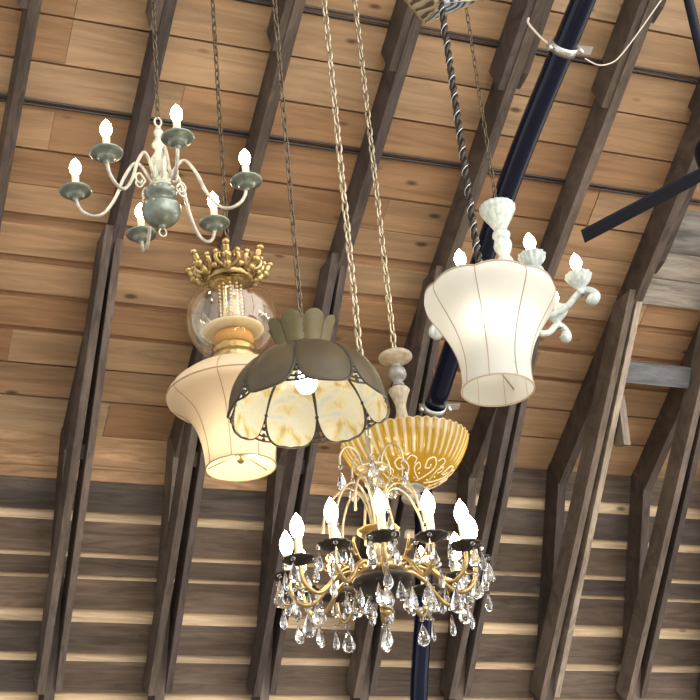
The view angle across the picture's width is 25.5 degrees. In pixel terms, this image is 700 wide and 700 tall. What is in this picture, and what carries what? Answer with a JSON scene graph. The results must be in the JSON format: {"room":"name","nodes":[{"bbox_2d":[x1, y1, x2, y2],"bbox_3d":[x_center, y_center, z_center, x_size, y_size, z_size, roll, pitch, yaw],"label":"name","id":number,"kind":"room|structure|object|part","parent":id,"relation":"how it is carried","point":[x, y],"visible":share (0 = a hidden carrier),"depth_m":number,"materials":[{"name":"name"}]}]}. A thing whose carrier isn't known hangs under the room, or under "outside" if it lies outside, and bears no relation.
{"room":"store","nodes":[
{"label":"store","id":0,"kind":"room"},
{"bbox_2d":[0,0,699,480],"bbox_3d":[1.231,-2.987,7.259,10.000,4.488,7.445,6,-29,-21],"label":"ceiling","id":1,"kind":"structure","parent":0,"point":[86,53],"depth_m":8.19,"materials":[{"name":"orange wood"}]},
{"bbox_2d":[0,0,41,230],"bbox_3d":[-1.219,-0.566,6.233,0.132,8.561,8.905,6,-29,-21],"label":"ceiling beam","id":2,"kind":"structure","parent":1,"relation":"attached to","point":[31,9],"depth_m":7.27,"materials":[{"name":"brown wood"}]},
{"bbox_2d":[242,0,699,83],"bbox_3d":[0.667,-1.584,7.931,9.500,0.026,0.038,6,-29,-21],"label":"cable","id":3,"kind":"object","parent":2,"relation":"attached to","point":[252,1],"visible":0.67,"depth_m":7.89,"materials":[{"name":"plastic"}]},
{"bbox_2d":[33,0,176,699],"bbox_3d":[-0.653,-0.510,6.454,0.132,8.561,8.905,6,-29,-21],"label":"ceiling beam","id":4,"kind":"structure","parent":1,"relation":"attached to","point":[84,403],"depth_m":8.01,"materials":[{"name":"brown wood"}]},
{"bbox_2d":[59,0,262,252],"bbox_3d":[-0.737,-1.711,5.797,0.590,3.015,0.677,-19,-30,25],"label":"chandelier","id":5,"kind":"object","parent":1,"relation":"hanging from","point":[160,210],"visible":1,"depth_m":5.16,"materials":[{"name":"white metal"}]},
{"bbox_3d":[-0.925,-0.618,5.216,0.039,0.066,0.039,-3,-27,-6],"label":"bulb","id":6,"kind":"part","parent":5,"relation":"part of","materials":[{"name":"beige glass"}]},
{"bbox_3d":[-0.793,-0.723,5.035,0.039,0.066,0.039,-21,-30,27],"label":"bulb","id":7,"kind":"part","parent":5,"relation":"part of","materials":[{"name":"beige glass"}]},
{"bbox_3d":[-0.789,-0.537,5.185,0.268,0.217,0.012,-3,-27,-6],"label":"arm","id":8,"kind":"part","parent":5,"relation":"part of"},
{"bbox_3d":[-0.717,-0.594,5.086,0.012,0.217,0.259,-20,-30,27],"label":"arm","id":9,"kind":"part","parent":5,"relation":"part of"},
{"bbox_3d":[-0.743,-0.495,5.494,0.039,0.066,0.039,4,-28,-19],"label":"bulb","id":10,"kind":"part","parent":5,"relation":"part of","materials":[{"name":"beige glass"}]},
{"bbox_3d":[-0.690,-0.470,5.338,0.012,0.217,0.285,4,-28,-19],"label":"arm","id":11,"kind":"part","parent":5,"relation":"part of"},
{"bbox_3d":[-0.771,-1.912,5.894,0.017,2.522,0.016,-2,-27,-7],"label":"chain","id":12,"kind":"part","parent":5,"relation":"part of","materials":[{"name":"brown metal"}]},
{"bbox_3d":[-0.633,-0.512,5.185,0.111,0.063,0.111,6,-29,-21],"label":"hub plate","id":13,"kind":"part","parent":5,"relation":"part of","materials":[{"name":"grey metal"}]},
{"bbox_3d":[-0.626,-0.443,5.150,0.134,0.100,0.134,6,-29,-21],"label":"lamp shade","id":14,"kind":"part","parent":5,"relation":"part of","materials":[{"name":"grey metal"}]},
{"bbox_3d":[-0.590,-0.618,5.065,0.012,0.217,0.281,3,-28,-17],"label":"arm","id":15,"kind":"part","parent":5,"relation":"part of"},
{"bbox_3d":[-0.560,-0.766,4.996,0.039,0.066,0.039,3,-28,-17],"label":"bulb","id":16,"kind":"part","parent":5,"relation":"part of","materials":[{"name":"beige glass"}]},
{"bbox_3d":[-0.548,-0.490,5.325,0.012,0.217,0.280,-21,-30,27],"label":"arm","id":17,"kind":"part","parent":5,"relation":"part of"},
{"bbox_3d":[-0.479,-0.558,5.205,0.274,0.217,0.012,-5,-27,-1],"label":"arm","id":18,"kind":"part","parent":5,"relation":"part of"},
{"bbox_3d":[-0.483,-0.532,5.472,0.039,0.066,0.039,-21,-30,27],"label":"bulb","id":19,"kind":"part","parent":5,"relation":"part of","materials":[{"name":"beige glass"}]},
{"bbox_3d":[-0.357,-0.656,5.252,0.039,0.066,0.039,-5,-27,-1],"label":"bulb","id":20,"kind":"part","parent":5,"relation":"part of","materials":[{"name":"beige glass"}]},
{"bbox_2d":[165,0,277,481],"bbox_3d":[-0.523,-1.088,6.091,0.500,3.367,0.500,6,-29,-21],"label":"globe lamp","id":21,"kind":"object","parent":1,"relation":"hanging from","point":[199,395],"visible":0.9,"depth_m":5.45,"materials":[{"name":"beige glass"}]},
{"bbox_3d":[-0.559,-1.457,6.278,0.018,2.493,0.018,-2,-27,-7],"label":"chain","id":22,"kind":"part","parent":21,"relation":"part of","materials":[{"name":"brown metal"}]},
{"bbox_3d":[-0.392,0.234,5.423,0.494,0.388,0.494,6,-29,-21],"label":"lamp shade","id":23,"kind":"part","parent":21,"relation":"part of","materials":[{"name":"beige fabric"}]},
{"bbox_3d":[-0.423,-0.075,5.579,0.225,0.037,0.225,6,-29,-21],"label":"burner plate","id":24,"kind":"part","parent":21,"relation":"part of","materials":[{"name":"beige"}]},
{"bbox_2d":[142,0,305,699],"bbox_3d":[-0.088,-0.454,6.676,0.132,8.561,8.905,6,-29,-21],"label":"ceiling beam","id":25,"kind":"structure","parent":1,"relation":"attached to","point":[185,461],"depth_m":8.32,"materials":[{"name":"brown wood"}]},
{"bbox_2d":[226,0,389,448],"bbox_3d":[-0.303,-1.769,5.176,0.443,4.378,0.443,6,-29,-21],"label":"glass lamp","id":26,"kind":"object","parent":1,"relation":"hanging from","point":[306,381],"visible":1,"depth_m":4.31,"materials":[{"name":"beige glass"}]},
{"bbox_3d":[-0.250,0.090,4.194,0.166,0.180,0.147,3,-28,-16],"label":"petal panel","id":27,"kind":"part","parent":26,"relation":"part of","materials":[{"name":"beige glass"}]},
{"bbox_3d":[-0.237,0.136,4.288,0.166,0.180,0.147,-19,-29,24],"label":"petal panel","id":28,"kind":"part","parent":26,"relation":"part of","materials":[{"name":"beige glass"}]},
{"bbox_3d":[-0.186,0.047,4.123,0.147,0.180,0.166,-19,-29,24],"label":"petal panel","id":29,"kind":"part","parent":26,"relation":"part of","materials":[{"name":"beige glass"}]},
{"bbox_3d":[-0.204,-0.018,4.319,0.042,0.082,0.063,-13,-28,15],"label":"gallery panel","id":30,"kind":"part","parent":26,"relation":"part of","materials":[{"name":"green glass"}]},
{"bbox_3d":[-0.201,-0.045,4.266,0.042,0.082,0.063,8,-30,-25],"label":"gallery panel","id":31,"kind":"part","parent":26,"relation":"part of","materials":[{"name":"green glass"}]},
{"bbox_3d":[-0.312,-1.865,5.225,0.016,4.117,0.016,-2,-27,-7],"label":"chain","id":32,"kind":"part","parent":26,"relation":"part of","materials":[{"name":"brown metal"}]},
{"bbox_3d":[-0.155,0.158,4.348,0.147,0.180,0.166,3,-28,-16],"label":"petal panel","id":33,"kind":"part","parent":26,"relation":"part of","materials":[{"name":"beige glass"}]},
{"bbox_3d":[-0.157,-0.066,4.233,0.063,0.082,0.042,-13,-28,15],"label":"gallery panel","id":34,"kind":"part","parent":26,"relation":"part of","materials":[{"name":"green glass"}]},
{"bbox_3d":[-0.120,0.088,4.236,0.062,0.069,0.062,6,-29,-21],"label":"bulb","id":35,"kind":"part","parent":26,"relation":"part of","materials":[{"name":"white glass"}]},
{"bbox_3d":[-0.099,-0.070,4.238,0.063,0.082,0.042,8,-30,-25],"label":"gallery panel","id":36,"kind":"part","parent":26,"relation":"part of","materials":[{"name":"green glass"}]},
{"bbox_3d":[-0.083,0.033,4.116,0.147,0.180,0.166,3,-28,-16],"label":"petal panel","id":37,"kind":"part","parent":26,"relation":"part of","materials":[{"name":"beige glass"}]},
{"bbox_3d":[-0.060,-0.053,4.279,0.042,0.082,0.063,-13,-28,15],"label":"gallery panel","id":38,"kind":"part","parent":26,"relation":"part of","materials":[{"name":"green glass"}]},
{"bbox_3d":[-0.051,0.144,4.341,0.147,0.180,0.166,-19,-29,24],"label":"petal panel","id":39,"kind":"part","parent":26,"relation":"part of","materials":[{"name":"beige glass"}]},
{"bbox_3d":[0.000,0.056,4.176,0.166,0.180,0.147,-19,-29,24],"label":"petal panel","id":40,"kind":"part","parent":26,"relation":"part of","materials":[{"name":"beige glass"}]},
{"bbox_3d":[0.013,0.102,4.270,0.166,0.180,0.147,3,-28,-16],"label":"petal panel","id":41,"kind":"part","parent":26,"relation":"part of","materials":[{"name":"beige glass"}]},
{"bbox_2d":[246,0,421,699],"bbox_3d":[0.478,-0.397,6.897,0.132,8.561,8.905,6,-29,-21],"label":"ceiling beam","id":42,"kind":"structure","parent":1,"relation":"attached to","point":[289,485],"depth_m":8.44,"materials":[{"name":"brown wood"}]},
{"bbox_2d":[321,0,363,355],"label":"chain","id":43,"kind":"object","parent":1,"relation":"hanging from","point":[325,15],"depth_m":5.05,"materials":[{"name":"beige metal"}]},
{"bbox_3d":[-0.121,-1.527,5.545,0.021,4.053,0.021,-2,-27,-7],"label":"chain","id":44,"kind":"part","parent":43,"relation":"part of","materials":[{"name":"gold metal"}]},
{"bbox_2d":[0,94,699,204],"bbox_3d":[0.480,-0.995,8.259,9.500,0.026,0.038,6,-29,-21],"label":"cable","id":45,"kind":"object","parent":1,"relation":"attached to","point":[1,95],"visible":0.61,"depth_m":7.97,"materials":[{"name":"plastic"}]},
{"bbox_2d":[340,0,468,504],"bbox_3d":[0.044,-1.142,6.041,0.442,3.741,0.442,15,-33,-35],"label":"pendant","id":46,"kind":"object","parent":1,"relation":"hanging from","point":[433,448],"visible":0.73,"depth_m":5.18,"materials":[{"name":"gold metal"}]},
{"bbox_3d":[0.020,-1.383,6.163,0.021,3.159,0.021,-2,-27,-7],"label":"chain","id":47,"kind":"part","parent":46,"relation":"part of","materials":[{"name":"gold metal"}]},
{"bbox_3d":[0.195,0.389,5.266,0.442,0.161,0.442,6,-29,-21],"label":"lamp shade","id":48,"kind":"part","parent":46,"relation":"part of","materials":[{"name":"orange glass"}]},
{"bbox_2d":[345,0,553,699],"bbox_3d":[1.047,-0.341,7.120,0.140,8.561,8.905,6,-29,-21],"label":"ceiling beam","id":49,"kind":"structure","parent":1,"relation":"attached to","point":[512,61],"depth_m":8.41,"materials":[{"name":"brown wood"}]},
{"bbox_2d":[410,0,595,699],"bbox_3d":[0.763,0.775,7.607,0.380,4.375,5.386,2,-28,-14],"label":"pipe","id":50,"kind":"object","parent":49,"relation":"attached to","point":[563,47],"visible":0.66,"depth_m":7.37,"materials":[{"name":"blue"}]},
{"bbox_2d":[404,0,556,406],"bbox_3d":[0.303,-1.620,5.684,0.421,3.948,0.421,6,-29,-21],"label":"pendant","id":51,"kind":"object","parent":1,"relation":"hanging from","point":[492,314],"depth_m":4.80,"materials":[{"name":"white fabric"}]},
{"bbox_3d":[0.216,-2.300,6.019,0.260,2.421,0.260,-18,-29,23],"label":"tin canopy","id":52,"kind":"part","parent":51,"relation":"part of","materials":[{"name":"metal"}]},
{"bbox_3d":[0.370,-0.732,5.226,0.027,1.104,0.027,6,-29,-21],"label":"twisted rod","id":53,"kind":"part","parent":51,"relation":"part of","materials":[{"name":"black metal"}]},
{"bbox_3d":[0.461,-0.029,4.879,0.420,0.363,0.421,6,-29,-21],"label":"lamp shade","id":54,"kind":"part","parent":51,"relation":"part of","materials":[{"name":"beige fabric"}]},
{"bbox_2d":[465,7,515,259],"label":"chandelier","id":55,"kind":"object","parent":1,"relation":"hanging from","point":[496,213],"depth_m":5.61,"materials":[{"name":"white metal"}]},
{"bbox_3d":[0.417,-1.744,6.287,0.014,2.717,0.014,-2,-27,-7],"label":"chain","id":56,"kind":"part","parent":55,"relation":"part of","materials":[{"name":"brown metal"}]},
{"bbox_2d":[518,233,545,268],"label":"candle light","id":57,"kind":"object","parent":1,"relation":"hanging from","point":[533,256],"depth_m":5.26,"materials":[{"name":"white metal"}]},
{"bbox_3d":[0.382,-0.322,5.380,0.041,0.068,0.041,19,-35,-39],"label":"bulb","id":58,"kind":"part","parent":57,"relation":"part of","materials":[{"name":"beige glass"}]},
{"bbox_3d":[0.616,-0.374,5.323,0.041,0.068,0.041,1,-28,-13],"label":"bulb","id":59,"kind":"part","parent":57,"relation":"part of","materials":[{"name":"beige glass"}]},
{"bbox_2d":[440,0,665,699],"bbox_3d":[1.613,-0.285,7.341,0.140,8.561,8.905,6,-29,-21],"label":"ceiling beam","id":60,"kind":"structure","parent":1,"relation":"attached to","point":[496,431],"depth_m":8.86,"materials":[{"name":"brown wood"}]},
{"bbox_2d":[584,0,661,65],"bbox_3d":[1.340,-1.606,7.370,0.859,0.913,0.057,14,-33,-34],"label":"wire","id":61,"kind":"object","parent":60,"relation":"hanging from","point":[660,0],"visible":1,"depth_m":7.24,"materials":[{"name":"beige"}]},
{"bbox_2d":[539,253,600,342],"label":"chandelier","id":62,"kind":"object","parent":1,"relation":"hanging from","point":[578,278],"depth_m":5.42,"materials":[{"name":"white metal"}]},
{"bbox_3d":[0.417,-0.087,5.506,0.285,0.093,0.037,-13,-28,13],"label":"arm","id":63,"kind":"part","parent":62,"relation":"part of","materials":[{"name":"white paint"}]},
{"bbox_3d":[0.701,-0.081,5.573,0.285,0.093,0.037,19,-35,-39],"label":"arm","id":64,"kind":"part","parent":62,"relation":"part of","materials":[{"name":"white paint"}]},
{"bbox_3d":[0.738,-0.159,5.427,0.285,0.093,0.037,-13,-28,13],"label":"arm","id":65,"kind":"part","parent":62,"relation":"part of","materials":[{"name":"white paint"}]},
{"bbox_3d":[0.798,-0.313,5.479,0.041,0.068,0.041,-13,-28,13],"label":"bulb","id":66,"kind":"part","parent":62,"relation":"part of","materials":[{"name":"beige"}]},
{"bbox_2d":[529,80,699,699],"bbox_3d":[2.196,-0.227,7.569,0.178,8.561,8.905,6,-29,-21],"label":"ceiling beam","id":67,"kind":"structure","parent":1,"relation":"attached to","point":[598,415],"depth_m":9.18,"materials":[{"name":"brown wood"}]},
{"bbox_2d":[581,0,699,242],"bbox_3d":[1.529,-1.739,6.739,1.107,2.489,1.052,6,-29,-21],"label":"ceiling fan","id":68,"kind":"object","parent":1,"relation":"hanging from","point":[691,179],"visible":1,"depth_m":6.37,"materials":[{"name":"black metal"}]},
{"bbox_3d":[1.214,-0.601,6.371,0.548,0.189,0.068,-13,-28,14],"label":"blade","id":69,"kind":"part","parent":68,"relation":"part of","materials":[{"name":"black metal"}]},
{"bbox_3d":[1.537,-0.806,6.351,0.242,0.188,0.242,6,-29,-21],"label":"motor","id":70,"kind":"part","parent":68,"relation":"part of","materials":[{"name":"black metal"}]},
{"bbox_2d":[615,321,699,699],"bbox_3d":[2.740,-0.173,7.782,0.132,8.561,8.905,6,-29,-21],"label":"ceiling beam","id":71,"kind":"structure","parent":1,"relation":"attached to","point":[649,569],"depth_m":9.54,"materials":[{"name":"brown wood"}]},
{"bbox_2d":[626,361,691,387],"bbox_3d":[1.814,0.144,9.224,0.474,0.125,0.105,6,-29,-21],"label":"board","id":72,"kind":"object","parent":71,"relation":"attached to","point":[647,373],"visible":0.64,"depth_m":9.21,"materials":[{"name":"grey wood"}]},
{"bbox_2d":[642,277,699,309],"bbox_3d":[1.900,-0.337,9.151,0.466,0.109,0.159,6,-29,-21],"label":"board","id":73,"kind":"object","parent":1,"relation":"attached to","point":[662,292],"visible":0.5,"depth_m":9.14,"materials":[{"name":"grey wood"}]},
{"bbox_2d":[653,252,699,282],"bbox_3d":[1.947,-0.485,9.069,0.466,0.108,0.157,6,-29,-21],"label":"board","id":74,"kind":"object","parent":1,"relation":"attached to","point":[677,266],"visible":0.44,"depth_m":9.05,"materials":[{"name":"grey wood"}]},
{"bbox_2d":[669,210,699,255],"bbox_3d":[2.006,-0.673,8.964,0.466,0.157,0.239,6,-29,-21],"label":"board","id":75,"kind":"object","parent":1,"relation":"attached to","point":[687,239],"visible":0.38,"depth_m":8.94,"materials":[{"name":"grey wood"}]},
{"bbox_2d":[0,429,699,699],"bbox_3d":[-0.112,3.538,9.036,10.000,5.458,2.461,6,-29,-21],"label":"wall","id":76,"kind":"structure","parent":0,"point":[114,605],"depth_m":8.91,"materials":[{"name":"brown wood"}]},
{"bbox_2d":[271,417,495,652],"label":"crystal chandelier","id":77,"kind":"object","parent":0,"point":[382,577],"depth_m":4.39,"materials":[{"name":"gold metal"}]},
{"bbox_3d":[-0.185,0.559,4.492,0.039,0.076,0.039,-5,-27,-2],"label":"bulb","id":78,"kind":"part","parent":77,"relation":"part of","materials":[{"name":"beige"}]},
{"bbox_3d":[-0.150,0.495,4.373,0.039,0.076,0.039,10,-31,-28],"label":"bulb","id":79,"kind":"part","parent":77,"relation":"part of","materials":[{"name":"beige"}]},
{"bbox_3d":[-0.077,0.660,4.440,0.240,0.156,0.014,-5,-27,-2],"label":"arm","id":80,"kind":"part","parent":77,"relation":"part of","materials":[{"name":"gold metal"}]},
{"bbox_3d":[-0.054,0.697,4.517,0.240,0.156,0.014,-19,-30,25],"label":"arm","id":81,"kind":"part","parent":77,"relation":"part of","materials":[{"name":"gold metal"}]},
{"bbox_3d":[-0.055,0.620,4.364,0.240,0.156,0.014,10,-31,-28],"label":"arm","id":82,"kind":"part","parent":77,"relation":"part of","materials":[{"name":"gold metal"}]},
{"bbox_3d":[-0.053,0.443,4.288,0.039,0.076,0.039,-19,-30,25],"label":"bulb","id":83,"kind":"part","parent":77,"relation":"part of","materials":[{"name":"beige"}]},
{"bbox_3d":[0.009,0.720,4.575,0.014,0.156,0.240,10,-31,-28],"label":"arm","id":84,"kind":"part","parent":77,"relation":"part of","materials":[{"name":"gold metal"}]},
{"bbox_3d":[0.001,0.319,4.590,0.075,0.073,0.007,4,-28,-18],"label":"hook arm","id":85,"kind":"part","parent":77,"relation":"part of","materials":[{"name":"gold metal"}]},
{"bbox_3d":[0.007,0.586,4.310,0.014,0.156,0.240,-19,-30,25],"label":"arm","id":86,"kind":"part","parent":77,"relation":"part of","materials":[{"name":"gold metal"}]},
{"bbox_3d":[0.025,0.349,4.654,0.007,0.073,0.075,14,-33,-33],"label":"hook arm","id":87,"kind":"part","parent":77,"relation":"part of","materials":[{"name":"gold metal"}]},
{"bbox_3d":[0.061,0.294,4.552,0.007,0.073,0.075,-5,-27,-2],"label":"hook arm","id":88,"kind":"part","parent":77,"relation":"part of","materials":[{"name":"gold metal"}]},
{"bbox_3d":[0.065,0.356,4.592,0.105,0.017,0.100,6,-29,-21],"label":"dish","id":89,"kind":"part","parent":77,"relation":"part of","materials":[{"name":"gold metal"}]},
{"bbox_3d":[0.082,0.532,4.503,0.126,0.021,0.126,-15,-28,19],"label":"dish","id":90,"kind":"part","parent":77,"relation":"part of","materials":[{"name":"gold metal"}]},
{"bbox_3d":[0.081,0.415,4.261,0.039,0.076,0.039,-5,-27,-2],"label":"bulb","id":91,"kind":"part","parent":77,"relation":"part of","materials":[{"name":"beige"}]},
{"bbox_3d":[0.095,0.724,4.598,0.014,0.156,0.240,-5,-27,-2],"label":"arm","id":92,"kind":"part","parent":77,"relation":"part of","materials":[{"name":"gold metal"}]},
{"bbox_3d":[0.096,0.668,4.434,0.176,0.050,0.176,6,-29,-21],"label":"hub dish","id":93,"kind":"part","parent":77,"relation":"part of","materials":[{"name":"black metal"}]},
{"bbox_3d":[0.100,0.343,4.657,0.007,0.073,0.075,-23,-31,30],"label":"hook arm","id":94,"kind":"part","parent":77,"relation":"part of","materials":[{"name":"gold metal"}]},
{"bbox_3d":[0.092,0.569,4.292,0.014,0.156,0.240,-5,-27,-2],"label":"arm","id":95,"kind":"part","parent":77,"relation":"part of","materials":[{"name":"gold metal"}]},
{"bbox_3d":[0.122,0.309,4.593,0.075,0.073,0.007,-13,-28,14],"label":"hook arm","id":96,"kind":"part","parent":77,"relation":"part of","materials":[{"name":"gold metal"}]},
{"bbox_3d":[0.178,0.572,4.316,0.014,0.156,0.240,10,-31,-28],"label":"arm","id":97,"kind":"part","parent":77,"relation":"part of","materials":[{"name":"gold metal"}]},
{"bbox_3d":[0.180,0.706,4.581,0.014,0.156,0.240,-19,-30,25],"label":"arm","id":98,"kind":"part","parent":77,"relation":"part of","materials":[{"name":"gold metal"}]},
{"bbox_3d":[0.218,0.631,4.713,0.039,0.076,0.039,-19,-30,25],"label":"bulb","id":99,"kind":"part","parent":77,"relation":"part of","materials":[{"name":"beige glass"}]},
{"bbox_3d":[0.215,0.421,4.297,0.039,0.076,0.039,10,-31,-28],"label":"bulb","id":100,"kind":"part","parent":77,"relation":"part of","materials":[{"name":"beige glass"}]},
{"bbox_3d":[0.242,0.673,4.527,0.240,0.156,0.014,10,-31,-28],"label":"arm","id":101,"kind":"part","parent":77,"relation":"part of","materials":[{"name":"gold metal"}]},
{"bbox_3d":[0.241,0.596,4.374,0.240,0.156,0.014,-19,-30,25],"label":"arm","id":102,"kind":"part","parent":77,"relation":"part of","materials":[{"name":"gold metal"}]},
{"bbox_3d":[0.265,0.632,4.451,0.240,0.156,0.014,-5,-27,-2],"label":"arm","id":103,"kind":"part","parent":77,"relation":"part of","materials":[{"name":"gold metal"}]},
{"bbox_3d":[0.316,0.579,4.629,0.039,0.076,0.039,10,-31,-28],"label":"bulb","id":104,"kind":"part","parent":77,"relation":"part of","materials":[{"name":"beige glass"}]},
{"bbox_3d":[0.314,0.457,4.389,0.039,0.076,0.039,-19,-30,25],"label":"bulb","id":105,"kind":"part","parent":77,"relation":"part of","materials":[{"name":"beige glass"}]},
{"bbox_3d":[0.351,0.515,4.510,0.039,0.076,0.039,-5,-27,-2],"label":"bulb","id":106,"kind":"part","parent":77,"relation":"part of","materials":[{"name":"beige glass"}]}
]}

